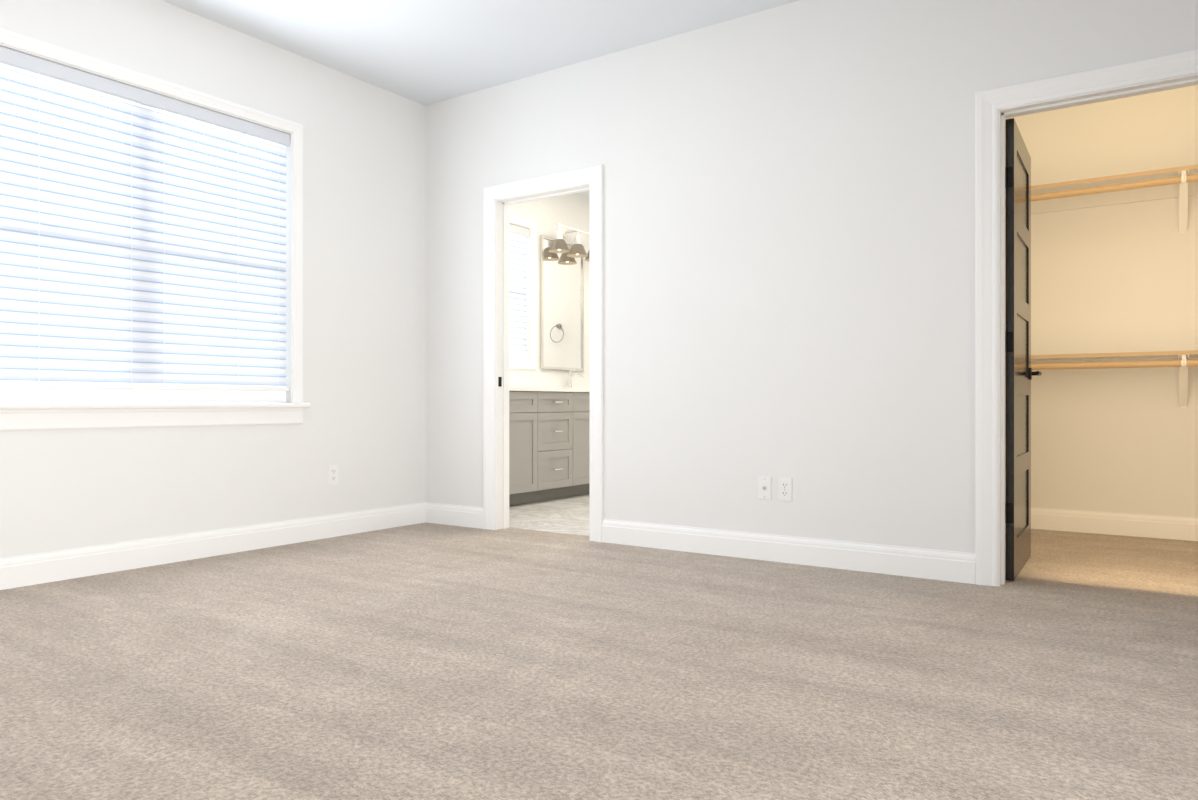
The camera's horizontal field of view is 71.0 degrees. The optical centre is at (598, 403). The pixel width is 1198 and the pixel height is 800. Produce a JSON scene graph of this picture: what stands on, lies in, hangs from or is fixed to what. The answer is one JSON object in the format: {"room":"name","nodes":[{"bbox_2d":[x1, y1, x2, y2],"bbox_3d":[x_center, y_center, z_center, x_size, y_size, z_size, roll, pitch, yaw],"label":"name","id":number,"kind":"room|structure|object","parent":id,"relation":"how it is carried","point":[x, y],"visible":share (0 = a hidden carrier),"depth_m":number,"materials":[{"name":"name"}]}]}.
{"room":"empty bedroom","nodes":[
{"label":"empty bedroom","id":0,"kind":"room"},
{"bbox_2d":[0,0,425,557],"bbox_3d":[-2.916,-0.590,3.035,0.120,2.740,6.120,0,0,34],"label":"wall","id":1,"kind":"structure","parent":0,"point":[364,143],"depth_m":4.70,"materials":[{"name":"paint"}]},
{"bbox_2d":[0,28,302,402],"bbox_3d":[-2.204,-0.785,4.062,0.138,1.570,1.710,0,0,34],"label":"bedroom window","id":2,"kind":"structure","parent":1,"relation":"in","point":[124,277],"depth_m":4.03,"materials":[{"name":"white plastic"}]},
{"bbox_2d":[0,402,310,430],"bbox_3d":[-2.166,0.054,4.037,0.109,0.118,1.760,0,0,34],"label":"window sill","id":3,"kind":"structure","parent":1,"relation":"attached to","point":[13,415],"depth_m":3.97,"materials":[{"name":"white paint"}]},
{"bbox_2d":[0,502,425,589],"bbox_3d":[-2.827,0.715,3.047,0.014,0.131,6.000,0,0,34],"label":"baseboard","id":4,"kind":"structure","parent":1,"relation":"attached to","point":[38,568],"depth_m":4.18,"materials":[{"name":"white paint"}]},
{"bbox_2d":[328,465,337,484],"bbox_3d":[-1.554,0.418,4.917,0.008,0.115,0.070,0,0,34],"label":"outlet","id":5,"kind":"object","parent":1,"relation":"attached to","point":[332,469],"visible":1,"depth_m":4.91,"materials":[{"name":"white plastic"}]},
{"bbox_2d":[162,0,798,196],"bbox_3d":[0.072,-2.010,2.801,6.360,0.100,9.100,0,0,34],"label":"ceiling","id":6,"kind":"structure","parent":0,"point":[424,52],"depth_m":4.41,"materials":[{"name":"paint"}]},
{"bbox_2d":[509,193,588,378],"bbox_3d":[-0.748,-0.590,7.136,0.120,2.740,2.860,0,0,34],"label":"wall","id":7,"kind":"structure","parent":0,"point":[572,210],"depth_m":7.53,"materials":[{"name":"paint"}]},
{"bbox_2d":[509,215,535,369],"bbox_3d":[-0.863,-0.935,6.952,0.138,1.280,0.935,0,0,34],"label":"bathroom window","id":8,"kind":"structure","parent":7,"relation":"in","point":[517,244],"depth_m":7.21,"materials":[{"name":"white"}]},
{"bbox_2d":[540,235,583,370],"bbox_3d":[-0.327,-0.890,7.624,0.020,1.170,0.640,0,0,34],"label":"mirror","id":9,"kind":"object","parent":7,"relation":"attached to","point":[561,275],"visible":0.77,"depth_m":7.60,"materials":[{"name":"clear glass"}]},
{"bbox_2d":[549,223,588,260],"bbox_3d":[-0.223,-1.474,7.565,0.259,0.297,0.728,0,0,34],"label":"light","id":10,"kind":"object","parent":7,"relation":"attached to","point":[559,245],"visible":0.76,"depth_m":7.48,"materials":[{"name":"white metal"}]},
{"bbox_2d":[509,494,588,535],"bbox_3d":[0.303,0.829,6.423,2.660,0.103,2.855,0,0,34],"label":"floor","id":11,"kind":"structure","parent":0,"point":[568,515],"depth_m":5.83,"materials":[{"name":"tile"}]},
{"bbox_2d":[509,368,588,505],"bbox_3d":[-0.505,0.229,6.874,0.570,1.094,2.640,0,0,34],"label":"vanity","id":12,"kind":"object","parent":11,"relation":"on","point":[549,417],"visible":0.43,"depth_m":6.63,"materials":[{"name":"grey wood"}]},
{"bbox_2d":[0,522,1197,799],"bbox_3d":[0.024,0.830,2.270,5.840,0.100,8.170,0,0,34],"label":"floor","id":13,"kind":"structure","parent":0,"point":[421,661],"depth_m":2.41,"materials":[{"name":"beige carpet"}]},
{"bbox_2d":[426,0,1197,552],"bbox_3d":[0.990,-0.590,4.147,6.360,2.740,0.120,0,0,34],"label":"wall","id":14,"kind":"structure","parent":0,"point":[789,190],"depth_m":4.15,"materials":[{"name":"paint"}]},
{"bbox_2d":[425,502,482,528],"bbox_3d":[-0.931,0.715,5.376,0.521,0.131,0.014,0,0,34],"label":"baseboard","id":15,"kind":"structure","parent":14,"relation":"attached to","point":[437,513],"depth_m":5.36,"materials":[{"name":"white paint"}]},
{"bbox_2d":[483,165,602,541],"bbox_3d":[-0.310,-0.281,5.034,0.889,2.123,0.157,0,0,34],"label":"door frame","id":16,"kind":"structure","parent":14,"relation":"attached to","point":[593,175],"depth_m":5.18,"materials":[{"name":"white paint"}]},
{"bbox_2d":[758,476,770,499],"bbox_3d":[0.824,0.420,4.182,0.070,0.115,0.009,0,0,34],"label":"outlet","id":17,"kind":"object","parent":14,"relation":"attached to","point":[764,482],"visible":1,"depth_m":4.18,"materials":[{"name":"white plastic"}]},
{"bbox_2d":[778,477,791,501],"bbox_3d":[0.913,0.422,4.122,0.070,0.115,0.008,0,0,34],"label":"outlet","id":18,"kind":"object","parent":14,"relation":"attached to","point":[784,484],"visible":1,"depth_m":4.12,"materials":[{"name":"white plastic"}]},
{"bbox_2d":[602,519,975,583],"bbox_3d":[0.824,0.715,4.179,1.946,0.131,0.014,0,0,34],"label":"baseboard","id":19,"kind":"structure","parent":14,"relation":"attached to","point":[953,566],"depth_m":4.07,"materials":[{"name":"white paint"}]},
{"bbox_2d":[1005,118,1041,580],"bbox_3d":[1.987,-0.236,3.974,0.147,2.022,0.726,0,0,33],"label":"closet door","id":20,"kind":"structure","parent":14,"relation":"in","point":[1018,370],"depth_m":3.78,"materials":[{"name":"black wood"}]},
{"bbox_2d":[976,49,1197,586],"bbox_3d":[2.063,-0.244,3.415,0.809,2.048,0.124,0,0,34],"label":"door frame","id":21,"kind":"structure","parent":14,"relation":"attached to","point":[1189,80],"depth_m":3.58,"materials":[{"name":"white paint"}]},
{"bbox_2d":[1005,85,1197,517],"bbox_3d":[2.929,-0.590,5.161,3.100,2.740,0.120,0,0,34],"label":"wall","id":22,"kind":"structure","parent":0,"point":[1118,278],"depth_m":4.99,"materials":[{"name":"paint"}]},
{"bbox_2d":[1031,164,1197,232],"bbox_3d":[2.757,-1.130,5.015,2.976,0.312,0.313,0,0,34],"label":"closet shelf","id":23,"kind":"object","parent":22,"relation":"attached to","point":[1181,182],"visible":0.35,"depth_m":4.84,"materials":[{"name":"white wood"}]},
{"bbox_2d":[1031,507,1197,540],"bbox_3d":[2.841,0.715,5.140,2.980,0.131,0.014,0,0,34],"label":"baseboard","id":24,"kind":"structure","parent":22,"relation":"attached to","point":[1123,524],"depth_m":4.98,"materials":[{"name":"white paint"}]},
{"bbox_2d":[1031,350,1197,407],"bbox_3d":[2.757,-0.130,5.015,2.976,0.312,0.313,0,0,34],"label":"closet shelf","id":25,"kind":"object","parent":22,"relation":"attached to","point":[1182,362],"visible":0.38,"depth_m":4.82,"materials":[{"name":"white wood"}]},
{"label":"outside","id":26,"kind":"structure","parent":0,"visible":0},
{"bbox_2d":[0,65,516,402],"bbox_3d":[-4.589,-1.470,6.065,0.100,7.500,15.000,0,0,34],"label":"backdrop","id":27,"kind":"structure","parent":26,"point":[0,65],"depth_m":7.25,"materials":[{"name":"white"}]}
]}

